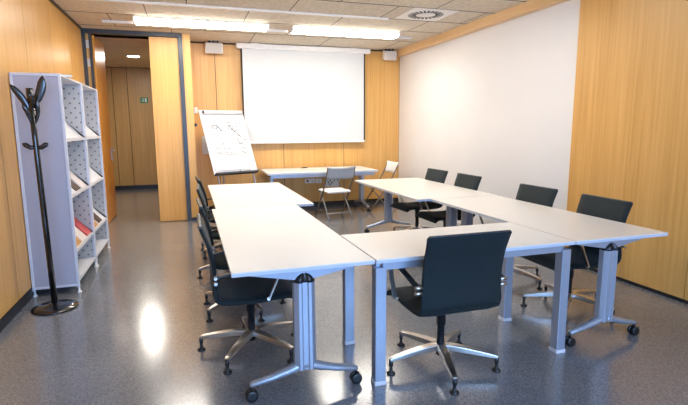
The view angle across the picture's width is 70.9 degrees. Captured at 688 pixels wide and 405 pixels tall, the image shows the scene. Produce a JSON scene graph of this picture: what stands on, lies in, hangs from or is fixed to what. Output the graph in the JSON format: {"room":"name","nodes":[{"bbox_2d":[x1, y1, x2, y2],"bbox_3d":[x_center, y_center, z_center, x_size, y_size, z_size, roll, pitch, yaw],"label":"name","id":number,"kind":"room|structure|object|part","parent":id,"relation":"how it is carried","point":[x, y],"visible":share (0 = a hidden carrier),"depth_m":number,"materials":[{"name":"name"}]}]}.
{"room":"meeting room","nodes":[
{"label":"meeting room","id":0,"kind":"room"},
{"bbox_2d":[0,0,84,318],"bbox_3d":[-2.237,-0.328,2.269,0.120,2.886,10.130,-3,9,-17],"label":"wall","id":1,"kind":"structure","parent":0,"point":[36,36],"depth_m":4.05,"materials":[{"name":"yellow wood"}]},
{"bbox_2d":[0,287,38,332],"bbox_3d":[-2.175,1.053,2.501,0.014,0.085,10.130,-3,9,-17],"label":"baseboard","id":2,"kind":"structure","parent":1,"relation":"attached to","point":[8,317],"depth_m":3.83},
{"bbox_2d":[49,0,81,29],"bbox_3d":[-2.179,-1.726,2.073,0.020,0.021,10.130,-3,9,-17],"label":"trim","id":3,"kind":"structure","parent":1,"relation":"attached to","point":[51,1],"depth_m":5.93,"materials":[{"name":"black metal"}]},
{"bbox_2d":[105,67,185,185],"bbox_3d":[-5.095,-1.750,11.520,2.590,2.886,0.100,-3,9,-17],"label":"wall","id":4,"kind":"structure","parent":0,"point":[132,131],"depth_m":11.48,"materials":[{"name":"brown wood"}]},
{"bbox_2d":[115,184,157,189],"bbox_3d":[-5.070,-0.365,11.679,2.590,0.100,0.015,-3,9,-17],"label":"baseboard","id":5,"kind":"structure","parent":4,"relation":"attached to","point":[130,187],"depth_m":11.68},
{"bbox_2d":[140,97,147,102],"bbox_3d":[-4.744,-2.429,11.468,0.170,0.130,0.013,-3,9,-17],"label":"exit sign","id":6,"kind":"object","parent":4,"relation":"attached to","point":[142,99],"visible":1,"depth_m":11.46,"materials":[{"name":"green plastic"}]},
{"bbox_2d":[182,34,198,216],"bbox_3d":[-2.498,-1.197,7.867,0.112,2.886,0.760,-3,9,-17],"label":"wall partition","id":7,"kind":"structure","parent":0,"point":[185,37],"depth_m":7.49,"materials":[{"name":"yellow wood"}]},
{"bbox_2d":[53,0,528,67],"bbox_3d":[-0.957,-2.238,4.923,6.565,0.101,14.900,-3,9,-17],"label":"ceiling","id":8,"kind":"structure","parent":0,"point":[86,13],"depth_m":6.37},
{"bbox_2d":[125,55,141,57],"bbox_3d":[-4.131,-2.870,9.482,0.304,0.015,0.304,-3,9,-17],"label":"recessed light","id":9,"kind":"object","parent":8,"relation":"in","point":[133,56],"visible":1,"depth_m":9.46,"materials":[{"name":"white plastic"}]},
{"bbox_2d":[132,16,269,32],"bbox_3d":[-1.892,-2.393,6.498,1.739,0.067,0.290,-3,9,-17],"label":"ceiling lamp","id":10,"kind":"object","parent":8,"relation":"attached to","point":[137,20],"visible":1,"depth_m":6.40,"materials":[{"name":"white plastic"}]},
{"bbox_2d":[205,40,222,53],"bbox_3d":[-2.140,-2.546,7.934,0.280,0.202,0.221,-3,9,-17],"label":"wall speaker","id":11,"kind":"object","parent":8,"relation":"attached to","point":[210,47],"visible":1,"depth_m":7.85,"materials":[{"name":"white plastic"}]},
{"bbox_2d":[206,44,221,52],"bbox_3d":[-2.112,-2.506,7.851,0.244,0.124,0.035,-3,9,-17],"label":"grille","id":12,"kind":"object","parent":11,"relation":"attached to","point":[210,48],"depth_m":7.85,"materials":[{"name":"white plastic"}]},
{"bbox_2d":[90,0,388,19],"bbox_3d":[-1.288,-2.306,5.751,3.923,0.018,0.050,-3,9,-17],"label":"trim","id":13,"kind":"structure","parent":8,"relation":"attached to","point":[120,1],"depth_m":5.75,"materials":[{"name":"white metal"}]},
{"bbox_2d":[102,20,410,38],"bbox_3d":[-1.060,-2.496,7.012,4.450,0.029,0.050,-3,9,-17],"label":"trim","id":14,"kind":"structure","parent":8,"relation":"attached to","point":[103,21],"depth_m":6.43,"materials":[{"name":"white metal"}]},
{"bbox_2d":[236,43,369,143],"bbox_3d":[-0.665,-1.902,8.545,2.380,1.681,0.115,-3,9,-17],"label":"projection screen","id":15,"kind":"object","parent":8,"relation":"hanging from","point":[291,93],"visible":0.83,"depth_m":8.51,"materials":[{"name":"white fabric"}]},
{"bbox_2d":[288,26,399,39],"bbox_3d":[0.015,-2.503,7.141,1.649,0.067,0.290,-3,9,-17],"label":"ceiling lamp","id":16,"kind":"object","parent":8,"relation":"attached to","point":[293,29],"visible":1,"depth_m":7.04,"materials":[{"name":"white plastic"}]},
{"bbox_2d":[394,7,457,20],"bbox_3d":[1.036,-2.378,6.130,0.600,0.015,0.600,-3,9,-17],"label":"ceiling vent","id":17,"kind":"object","parent":8,"relation":"in","point":[423,14],"visible":1,"depth_m":6.09,"materials":[{"name":"white metal"}]},
{"bbox_2d":[190,41,399,209],"bbox_3d":[-0.746,-1.347,8.772,3.985,2.886,0.120,-3,9,-17],"label":"wall","id":18,"kind":"structure","parent":0,"point":[216,78],"depth_m":8.86,"materials":[{"name":"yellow wood"}]},
{"bbox_2d":[81,28,191,223],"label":"door","id":19,"kind":"structure","parent":18,"relation":"in","point":[164,47],"depth_m":7.41,"materials":[{"name":"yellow wood"}]},
{"bbox_2d":[202,136,208,153],"bbox_3d":[-2.318,-0.982,8.253,0.200,0.300,0.004,-3,9,-17],"label":"notice sheet","id":20,"kind":"object","parent":18,"relation":"attached to","point":[204,145],"visible":0.43,"depth_m":8.23,"materials":[{"name":"white paper"}]},
{"bbox_2d":[199,199,397,212],"bbox_3d":[-0.748,0.059,8.922,3.805,0.060,0.022,-3,9,-17],"label":"baseboard","id":21,"kind":"structure","parent":18,"relation":"attached to","point":[394,200],"depth_m":9.12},
{"bbox_2d":[305,179,314,182],"bbox_3d":[-0.627,-0.396,8.884,0.190,0.080,0.016,-3,9,-17],"label":"wall socket","id":22,"kind":"object","parent":18,"relation":"attached to","point":[306,180],"visible":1,"depth_m":8.88,"materials":[{"name":"white plastic"}]},
{"bbox_2d":[325,179,339,186],"bbox_3d":[-0.209,-0.383,9.001,0.275,0.185,0.055,-3,9,-17],"label":"panel","id":23,"kind":"object","parent":18,"relation":"attached to","point":[333,182],"visible":0.81,"depth_m":9.02,"materials":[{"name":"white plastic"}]},
{"bbox_2d":[382,49,396,59],"bbox_3d":[0.829,-2.708,8.870,0.235,0.202,0.221,-2,9,-12],"label":"wall speaker","id":24,"kind":"object","parent":18,"relation":"attached to","point":[388,54],"visible":1,"depth_m":8.79,"materials":[{"name":"white plastic"}]},
{"bbox_2d":[385,52,395,59],"bbox_3d":[0.848,-2.667,8.784,0.199,0.124,0.035,-2,9,-12],"label":"grille","id":25,"kind":"object","parent":24,"relation":"attached to","point":[388,55],"depth_m":8.78,"materials":[{"name":"white plastic"}]},
{"bbox_2d":[0,189,687,404],"bbox_3d":[-0.854,0.705,5.356,6.715,0.120,15.200,-3,9,-17],"label":"floor","id":26,"kind":"structure","parent":0,"point":[132,335],"depth_m":3.28,"materials":[{"name":"grey"}]},
{"bbox_2d":[9,76,78,315],"bbox_3d":[-2.381,-0.051,3.832,0.344,1.860,0.344,-3,9,-17],"label":"coat stand","id":27,"kind":"object","parent":26,"relation":"on","point":[31,106],"visible":1,"depth_m":3.80,"materials":[{"name":"black metal"}]},
{"bbox_2d":[9,72,97,296],"bbox_3d":[-2.684,-0.189,4.549,0.390,1.915,0.875,-3,9,-17],"label":"magazine rack","id":28,"kind":"object","parent":26,"relation":"on","point":[61,121],"visible":0.96,"depth_m":4.19,"materials":[{"name":"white metal"}]},
{"bbox_3d":[-2.554,-0.157,4.143,0.337,1.835,0.014,-3,9,-17],"label":"panel","id":29,"kind":"part","parent":28,"relation":"part of","materials":[{"name":"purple metal"}]},
{"bbox_2d":[39,72,71,77],"bbox_3d":[-2.592,-1.131,4.299,0.180,0.022,0.260,8,12,43],"label":"booklet","id":30,"kind":"object","parent":28,"relation":"on","point":[66,75],"visible":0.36,"depth_m":4.30,"materials":[{"name":"white paper"}]},
{"bbox_3d":[-2.686,-1.124,4.405,0.357,0.014,0.831,-3,9,-17],"label":"panel","id":31,"kind":"part","parent":28,"relation":"part of","materials":[{"name":"white metal"}]},
{"bbox_2d":[70,179,79,190],"bbox_3d":[-2.613,-0.215,4.560,0.177,0.199,0.210,-3,9,-17],"label":"brochure","id":32,"kind":"object","parent":28,"relation":"on","point":[74,185],"visible":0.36,"depth_m":4.59,"materials":[{"name":"brown paper"}]},
{"bbox_2d":[65,121,85,141],"bbox_3d":[-2.642,-0.722,4.481,0.267,0.300,0.827,-3,9,-17],"label":"shelf","id":33,"kind":"object","parent":28,"relation":"attached to","point":[75,131],"depth_m":4.87,"materials":[{"name":"white metal"}]},
{"bbox_2d":[70,171,85,187],"bbox_3d":[-2.692,-0.253,4.805,0.177,0.199,0.210,-3,9,-17],"label":"brochure","id":34,"kind":"object","parent":28,"relation":"on","point":[73,177],"visible":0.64,"depth_m":4.81,"materials":[{"name":"white paper"}]},
{"bbox_2d":[76,237,81,245],"bbox_3d":[-2.562,0.295,4.474,0.184,0.206,0.210,-3,9,-17],"label":"brochure","id":35,"kind":"object","parent":28,"relation":"on","point":[78,241],"visible":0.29,"depth_m":4.54,"materials":[{"name":"orange paper"}]},
{"bbox_3d":[-2.814,-0.275,4.947,0.373,1.865,0.022,-3,9,-17],"label":"frame","id":36,"kind":"part","parent":28,"relation":"part of","materials":[{"name":"white metal"}]},
{"bbox_2d":[70,170,89,197],"bbox_3d":[-2.640,-0.238,4.556,0.267,0.300,0.827,-3,9,-17],"label":"shelf","id":37,"kind":"object","parent":28,"relation":"attached to","point":[84,175],"depth_m":4.96,"materials":[{"name":"white metal"}]},
{"bbox_2d":[75,227,86,240],"bbox_3d":[-2.635,0.258,4.689,0.190,0.214,0.210,-3,9,-17],"label":"brochure","id":38,"kind":"object","parent":28,"relation":"on","point":[79,234],"visible":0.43,"depth_m":4.71,"materials":[{"name":"white paper"}]},
{"bbox_2d":[74,217,90,235],"bbox_3d":[-2.706,0.221,4.916,0.195,0.218,0.200,-3,9,-17],"label":"brochure","id":39,"kind":"object","parent":28,"relation":"on","point":[78,224],"visible":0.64,"depth_m":4.92,"materials":[{"name":"red paper"}]},
{"bbox_2d":[75,223,93,251],"bbox_3d":[-2.637,0.251,4.632,0.267,0.300,0.827,-3,9,-17],"label":"shelf","id":40,"kind":"object","parent":28,"relation":"attached to","point":[90,226],"depth_m":4.85,"materials":[{"name":"white metal"}]},
{"bbox_3d":[-2.814,-0.280,4.946,0.337,1.835,0.014,-3,9,-17],"label":"panel","id":41,"kind":"part","parent":28,"relation":"part of","materials":[{"name":"purple metal"}]},
{"bbox_2d":[78,257,95,279],"bbox_3d":[-2.673,0.653,4.682,0.347,0.020,0.831,-3,9,-17],"label":"shelf","id":42,"kind":"object","parent":28,"relation":"attached to","point":[84,263],"depth_m":4.84,"materials":[{"name":"white metal"}]},
{"bbox_2d":[82,84,110,265],"bbox_3d":[-2.952,-0.316,5.380,0.390,1.915,0.880,-3,9,-17],"label":"magazine rack","id":43,"kind":"object","parent":26,"relation":"on","point":[90,96],"visible":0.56,"depth_m":5.76,"materials":[{"name":"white metal"}]},
{"bbox_3d":[-2.954,-1.252,5.236,0.357,0.014,0.836,-3,9,-17],"label":"panel","id":44,"kind":"part","parent":43,"relation":"part of","materials":[{"name":"white metal"}]},
{"bbox_3d":[-2.822,-0.279,4.972,0.373,1.865,0.022,-3,9,-17],"label":"frame","id":45,"kind":"part","parent":43,"relation":"part of","materials":[{"name":"white metal"}]},
{"bbox_2d":[86,125,99,139],"bbox_3d":[-2.911,-0.850,5.311,0.267,0.300,0.832,-3,9,-17],"label":"shelf","id":46,"kind":"object","parent":43,"relation":"attached to","point":[93,131],"depth_m":5.71,"materials":[{"name":"white metal"}]},
{"bbox_3d":[-3.084,-0.408,5.779,0.337,1.835,0.014,-3,9,-17],"label":"panel","id":47,"kind":"part","parent":43,"relation":"part of","materials":[{"name":"purple metal"}]},
{"bbox_2d":[89,166,103,185],"bbox_3d":[-2.908,-0.366,5.387,0.267,0.300,0.832,-3,9,-17],"label":"shelf","id":48,"kind":"object","parent":43,"relation":"attached to","point":[96,173],"depth_m":5.73,"materials":[{"name":"white metal"}]},
{"bbox_2d":[93,212,101,222],"bbox_3d":[-2.915,0.129,5.578,0.177,0.199,0.210,-3,9,-17],"label":"brochure","id":49,"kind":"object","parent":43,"relation":"on","point":[98,219],"visible":0.43,"depth_m":5.60,"materials":[{"name":"paper"}]},
{"bbox_2d":[93,207,106,231],"bbox_3d":[-2.906,0.123,5.463,0.267,0.300,0.832,-3,9,-17],"label":"shelf","id":50,"kind":"object","parent":43,"relation":"attached to","point":[101,212],"depth_m":5.85,"materials":[{"name":"white metal"}]},
{"bbox_3d":[-3.084,-0.403,5.780,0.373,1.865,0.022,-3,9,-17],"label":"frame","id":51,"kind":"part","parent":43,"relation":"part of","materials":[{"name":"white metal"}]},
{"bbox_2d":[96,239,108,255],"bbox_3d":[-2.942,0.526,5.513,0.347,0.020,0.836,-3,9,-17],"label":"shelf","id":52,"kind":"object","parent":43,"relation":"attached to","point":[100,243],"depth_m":5.69,"materials":[{"name":"white metal"}]},
{"bbox_2d":[196,184,219,278],"bbox_3d":[-1.131,0.275,4.838,0.690,0.894,0.662,-3,9,-15],"label":"office chair","id":53,"kind":"object","parent":26,"relation":"on","point":[198,189],"visible":0.16,"depth_m":4.68,"materials":[{"name":"fabric"}]},
{"bbox_3d":[-1.387,0.072,4.766,0.109,0.457,0.530,-3,9,-15],"label":"backrest","id":54,"kind":"part","parent":53,"relation":"part of","materials":[{"name":"grey fabric"}]},
{"bbox_3d":[-1.119,0.292,4.876,0.534,0.085,0.520,-3,9,-15],"label":"seat","id":55,"kind":"part","parent":53,"relation":"part of","materials":[{"name":"grey fabric"}]},
{"bbox_2d":[195,176,221,258],"bbox_3d":[-1.360,0.145,5.678,0.671,0.894,0.691,-4,9,-21],"label":"office chair","id":56,"kind":"object","parent":26,"relation":"on","point":[210,216],"visible":0.25,"depth_m":5.45,"materials":[{"name":"fabric"}]},
{"bbox_3d":[-1.623,-0.048,5.546,0.109,0.457,0.530,-4,9,-21],"label":"backrest","id":57,"kind":"part","parent":56,"relation":"part of","materials":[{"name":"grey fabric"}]},
{"bbox_3d":[-1.364,0.169,5.683,0.534,0.085,0.520,-4,9,-21],"label":"seat","id":58,"kind":"part","parent":56,"relation":"part of","materials":[{"name":"grey fabric"}]},
{"bbox_2d":[198,110,258,184],"bbox_3d":[-1.797,-0.601,7.720,0.750,1.730,0.826,-7,11,-39],"label":"easel","id":59,"kind":"object","parent":26,"relation":"on","point":[228,143],"visible":0.99,"depth_m":7.68,"materials":[{"name":"white metal"}]},
{"bbox_2d":[215,170,258,175],"bbox_3d":[-1.671,-0.465,7.573,0.725,0.059,0.086,-7,11,-39],"label":"tray","id":60,"kind":"object","parent":59,"relation":"on","point":[217,172],"depth_m":7.52,"materials":[{"name":"grey metal"}]},
{"bbox_2d":[196,198,285,322],"bbox_3d":[-0.808,0.420,3.892,0.671,0.894,0.691,-3,9,-19],"label":"office chair","id":61,"kind":"object","parent":26,"relation":"on","point":[220,260],"visible":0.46,"depth_m":3.67,"materials":[{"name":"fabric"}]},
{"bbox_3d":[-1.075,0.225,3.767,0.109,0.457,0.530,-3,9,-19],"label":"backrest","id":62,"kind":"part","parent":61,"relation":"part of","materials":[{"name":"grey fabric"}]},
{"bbox_3d":[-0.812,0.443,3.896,0.534,0.085,0.520,-3,9,-19],"label":"seat","id":63,"kind":"part","parent":61,"relation":"part of","materials":[{"name":"grey fabric"}]},
{"bbox_2d":[197,213,293,374],"bbox_3d":[-0.627,0.530,3.179,0.690,0.894,0.670,-3,9,-17],"label":"office chair","id":64,"kind":"object","parent":26,"relation":"on","point":[249,291],"visible":0.83,"depth_m":3.08,"materials":[{"name":"fabric"}]},
{"bbox_3d":[-0.857,0.336,3.046,0.109,0.457,0.530,-3,9,-17],"label":"backrest","id":65,"kind":"part","parent":64,"relation":"part of","materials":[{"name":"grey fabric"}]},
{"bbox_3d":[-0.756,0.322,3.365,0.324,0.076,0.030,-3,9,-17],"label":"armrest","id":66,"kind":"part","parent":64,"relation":"part of","materials":[{"name":"black plastic"}]},
{"bbox_3d":[-0.590,0.401,2.853,0.324,0.076,0.030,-3,9,-17],"label":"armrest","id":67,"kind":"part","parent":64,"relation":"part of","materials":[{"name":"black plastic"}]},
{"bbox_3d":[-0.592,0.555,3.166,0.534,0.085,0.520,-3,9,-17],"label":"seat","id":68,"kind":"part","parent":64,"relation":"part of","materials":[{"name":"grey fabric"}]},
{"bbox_2d":[208,182,313,208],"bbox_3d":[-1.008,0.260,5.427,0.902,0.740,1.913,-3,9,-17],"label":"meeting table","id":69,"kind":"object","parent":26,"relation":"on","point":[251,194],"visible":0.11,"depth_m":5.11,"materials":[{"name":"white laminate"}]},
{"bbox_2d":[212,205,374,402],"bbox_3d":[-0.503,0.552,3.528,0.764,0.740,2.034,-3,9,-17],"label":"meeting table","id":70,"kind":"object","parent":26,"relation":"on","point":[287,242],"visible":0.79,"depth_m":2.74,"materials":[{"name":"white laminate"}]},
{"bbox_3d":[-0.222,0.377,2.604,0.602,0.064,0.060,-3,9,-17],"label":"support arm","id":71,"kind":"part","parent":70,"relation":"part of","materials":[{"name":"silver metal"}]},
{"bbox_2d":[260,166,377,211],"bbox_3d":[-0.453,-0.207,8.415,1.870,0.740,0.940,-3,9,-17],"label":"side table","id":72,"kind":"object","parent":26,"relation":"on","point":[273,173],"visible":0.57,"depth_m":8.15,"materials":[{"name":"white laminate"}]},
{"bbox_3d":[-0.325,-0.454,7.967,1.770,0.053,0.030,-3,9,-17],"label":"rail","id":73,"kind":"part","parent":72,"relation":"part of","materials":[{"name":"silver metal"}]},
{"bbox_2d":[315,166,355,219],"bbox_3d":[-0.137,-0.178,7.830,0.510,0.847,0.580,-5,10,-25],"label":"folding chair","id":74,"kind":"object","parent":26,"relation":"on","point":[347,172],"visible":1,"depth_m":7.66,"materials":[{"name":"white plastic"}]},
{"bbox_3d":[-0.360,-0.160,7.748,0.026,0.839,0.540,-5,10,-26],"label":"leg","id":75,"kind":"part","parent":74,"relation":"part of","materials":[{"name":"silver metal"}]},
{"bbox_3d":[-0.309,0.044,7.759,0.024,0.432,0.376,-4,10,-25],"label":"leg","id":76,"kind":"part","parent":74,"relation":"part of","materials":[{"name":"silver metal"}]},
{"bbox_3d":[-0.163,-0.199,7.881,0.430,0.047,0.414,-5,10,-25],"label":"seat","id":77,"kind":"part","parent":74,"relation":"part of","materials":[{"name":"white plastic"}]},
{"bbox_3d":[-0.038,-0.466,7.572,0.510,0.199,0.113,-5,10,-25],"label":"backrest","id":78,"kind":"part","parent":74,"relation":"part of","materials":[{"name":"grey plastic"}]},
{"bbox_3d":[0.053,0.015,7.932,0.024,0.432,0.376,-5,10,-26],"label":"leg","id":79,"kind":"part","parent":74,"relation":"part of","materials":[{"name":"silver metal"}]},
{"bbox_3d":[0.067,-0.194,7.951,0.026,0.839,0.540,-4,10,-25],"label":"leg","id":80,"kind":"part","parent":74,"relation":"part of","materials":[{"name":"silver metal"}]},
{"bbox_2d":[361,160,398,210],"bbox_3d":[0.656,-0.307,8.631,0.580,0.847,0.510,-3,9,-17],"label":"folding chair","id":81,"kind":"object","parent":26,"relation":"on","point":[391,166],"visible":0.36,"depth_m":8.72,"materials":[{"name":"white plastic"}]},
{"bbox_3d":[0.564,-0.336,8.849,0.540,0.839,0.029,-3,9,-17],"label":"leg","id":82,"kind":"part","parent":81,"relation":"part of","materials":[{"name":"silver metal"}]},
{"bbox_3d":[0.709,-0.267,8.402,0.540,0.839,0.029,-3,9,-17],"label":"leg","id":83,"kind":"part","parent":81,"relation":"part of","materials":[{"name":"silver metal"}]},
{"bbox_3d":[0.877,-0.639,8.651,0.113,0.199,0.510,-3,9,-17],"label":"backrest","id":84,"kind":"part","parent":81,"relation":"part of","materials":[{"name":"white plastic"}]},
{"bbox_2d":[390,168,447,230],"bbox_3d":[0.992,0.018,6.413,0.690,0.894,0.670,-3,9,-19],"label":"office chair","id":85,"kind":"object","parent":26,"relation":"on","point":[436,175],"visible":0.54,"depth_m":6.42,"materials":[{"name":"fabric"}]},
{"bbox_3d":[0.956,0.039,6.433,0.534,0.085,0.520,-3,9,-19],"label":"seat","id":86,"kind":"part","parent":85,"relation":"part of","materials":[{"name":"grey fabric"}]},
{"bbox_3d":[1.216,-0.211,6.489,0.109,0.457,0.530,-3,9,-19],"label":"backrest","id":87,"kind":"part","parent":85,"relation":"part of","materials":[{"name":"grey fabric"}]},
{"bbox_2d":[355,178,494,266],"bbox_3d":[0.886,0.173,5.918,0.934,0.740,1.917,-3,9,-17],"label":"meeting table","id":88,"kind":"object","parent":26,"relation":"on","point":[415,189],"visible":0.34,"depth_m":5.69,"materials":[{"name":"white laminate"}]},
{"bbox_2d":[415,173,481,226],"bbox_3d":[1.222,0.128,5.697,0.690,0.894,0.670,-3,9,-17],"label":"office chair","id":89,"kind":"object","parent":26,"relation":"on","point":[462,180],"visible":0.29,"depth_m":5.68,"materials":[{"name":"fabric"}]},
{"bbox_3d":[1.187,0.149,5.718,0.534,0.085,0.520,-3,9,-17],"label":"seat","id":90,"kind":"part","parent":89,"relation":"part of","materials":[{"name":"grey fabric"}]},
{"bbox_3d":[1.450,-0.100,5.765,0.109,0.457,0.530,-3,9,-17],"label":"backrest","id":91,"kind":"part","parent":89,"relation":"part of","materials":[{"name":"grey fabric"}]},
{"bbox_2d":[386,230,511,395],"bbox_3d":[0.568,0.563,2.920,0.670,0.894,0.690,-3,9,-17],"label":"office chair","id":92,"kind":"object","parent":26,"relation":"on","point":[461,273],"visible":0.96,"depth_m":2.69,"materials":[{"name":"grey fabric"}]},
{"bbox_3d":[0.351,0.409,2.767,0.030,0.076,0.324,-3,9,-17],"label":"armrest","id":93,"kind":"part","parent":92,"relation":"part of","materials":[{"name":"black plastic"}]},
{"bbox_3d":[0.585,0.581,2.958,0.520,0.085,0.534,-3,9,-17],"label":"seat","id":94,"kind":"part","parent":92,"relation":"part of","materials":[{"name":"grey fabric"}]},
{"bbox_3d":[0.668,0.387,2.661,0.530,0.457,0.109,-3,9,-17],"label":"backrest","id":95,"kind":"part","parent":92,"relation":"part of","materials":[{"name":"grey fabric"}]},
{"bbox_2d":[341,222,575,385],"bbox_3d":[0.715,0.597,3.197,1.348,0.740,0.660,-3,9,-17],"label":"meeting table","id":96,"kind":"object","parent":26,"relation":"on","point":[401,248],"visible":0.86,"depth_m":3.07,"materials":[{"name":"white laminate"}]},
{"bbox_3d":[0.029,0.607,3.252,0.064,0.668,0.064,-3,9,-17],"label":"leg","id":97,"kind":"part","parent":96,"relation":"part of","materials":[{"name":"silver metal"}]},
{"bbox_3d":[0.197,0.686,2.731,0.064,0.668,0.064,-3,9,-17],"label":"leg","id":98,"kind":"part","parent":96,"relation":"part of","materials":[{"name":"silver metal"}]},
{"bbox_3d":[0.709,0.280,3.128,1.278,0.043,0.577,-3,9,-17],"label":"under frame","id":99,"kind":"part","parent":96,"relation":"part of","materials":[{"name":"silver metal"}]},
{"bbox_3d":[1.223,0.541,3.628,0.064,0.668,0.064,-3,9,-17],"label":"leg","id":100,"kind":"part","parent":96,"relation":"part of","materials":[{"name":"silver metal"}]},
{"bbox_3d":[1.392,0.621,3.108,0.064,0.668,0.064,-3,9,-17],"label":"leg","id":101,"kind":"part","parent":96,"relation":"part of","materials":[{"name":"silver metal"}]},
{"bbox_2d":[479,183,557,289],"bbox_3d":[1.598,0.300,4.577,0.663,0.894,0.690,-3,9,-18],"label":"office chair","id":102,"kind":"object","parent":26,"relation":"on","point":[544,196],"visible":0.3,"depth_m":4.55,"materials":[{"name":"fabric"}]},
{"bbox_3d":[1.809,0.077,4.617,0.109,0.457,0.530,-3,9,-18],"label":"backrest","id":103,"kind":"part","parent":102,"relation":"part of","materials":[{"name":"grey fabric"}]},
{"bbox_2d":[431,195,667,346],"bbox_3d":[1.536,0.450,4.116,0.766,0.740,1.928,-3,9,-17],"label":"meeting table","id":104,"kind":"object","parent":26,"relation":"on","point":[607,235],"visible":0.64,"depth_m":3.39,"materials":[{"name":"white laminate"}]},
{"bbox_3d":[1.768,0.268,3.231,0.602,0.064,0.060,-3,9,-17],"label":"support arm","id":105,"kind":"part","parent":104,"relation":"part of","materials":[{"name":"silver metal"}]},
{"bbox_2d":[520,193,632,323],"bbox_3d":[1.813,0.411,3.853,0.683,0.894,0.683,-3,9,-15],"label":"office chair","id":106,"kind":"object","parent":26,"relation":"on","point":[582,257],"visible":0.54,"depth_m":3.82,"materials":[{"name":"fabric"}]},
{"bbox_3d":[1.780,0.439,3.831,0.534,0.085,0.520,-3,9,-15],"label":"seat","id":107,"kind":"part","parent":106,"relation":"part of","materials":[{"name":"grey fabric"}]},
{"bbox_3d":[2.046,0.192,3.868,0.109,0.457,0.530,-3,9,-15],"label":"backrest","id":108,"kind":"part","parent":106,"relation":"part of","materials":[{"name":"grey fabric"}]},
{"bbox_2d":[398,0,580,246],"bbox_3d":[1.792,-1.117,7.198,0.120,2.886,4.455,-3,9,-17],"label":"wall","id":109,"kind":"structure","parent":0,"point":[495,104],"depth_m":6.30,"materials":[{"name":"white paint"}]},
{"bbox_2d":[396,0,569,56],"bbox_3d":[1.679,-2.460,6.955,0.100,0.115,4.455,-3,9,-17],"label":"trim","id":110,"kind":"structure","parent":109,"relation":"attached to","point":[531,6],"depth_m":6.33,"materials":[{"name":"brown wood"}]},
{"bbox_2d":[564,0,687,300],"bbox_3d":[3.431,-0.334,2.102,0.138,2.886,6.365,-3,9,-17],"label":"wall","id":111,"kind":"structure","parent":0,"point":[629,139],"depth_m":4.32,"materials":[{"name":"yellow wood"}]},
{"bbox_2d":[589,269,687,303],"bbox_3d":[3.384,1.081,2.304,0.032,0.028,6.365,-3,9,-17],"label":"baseboard","id":112,"kind":"structure","parent":111,"relation":"attached to","point":[594,270],"depth_m":4.29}
]}

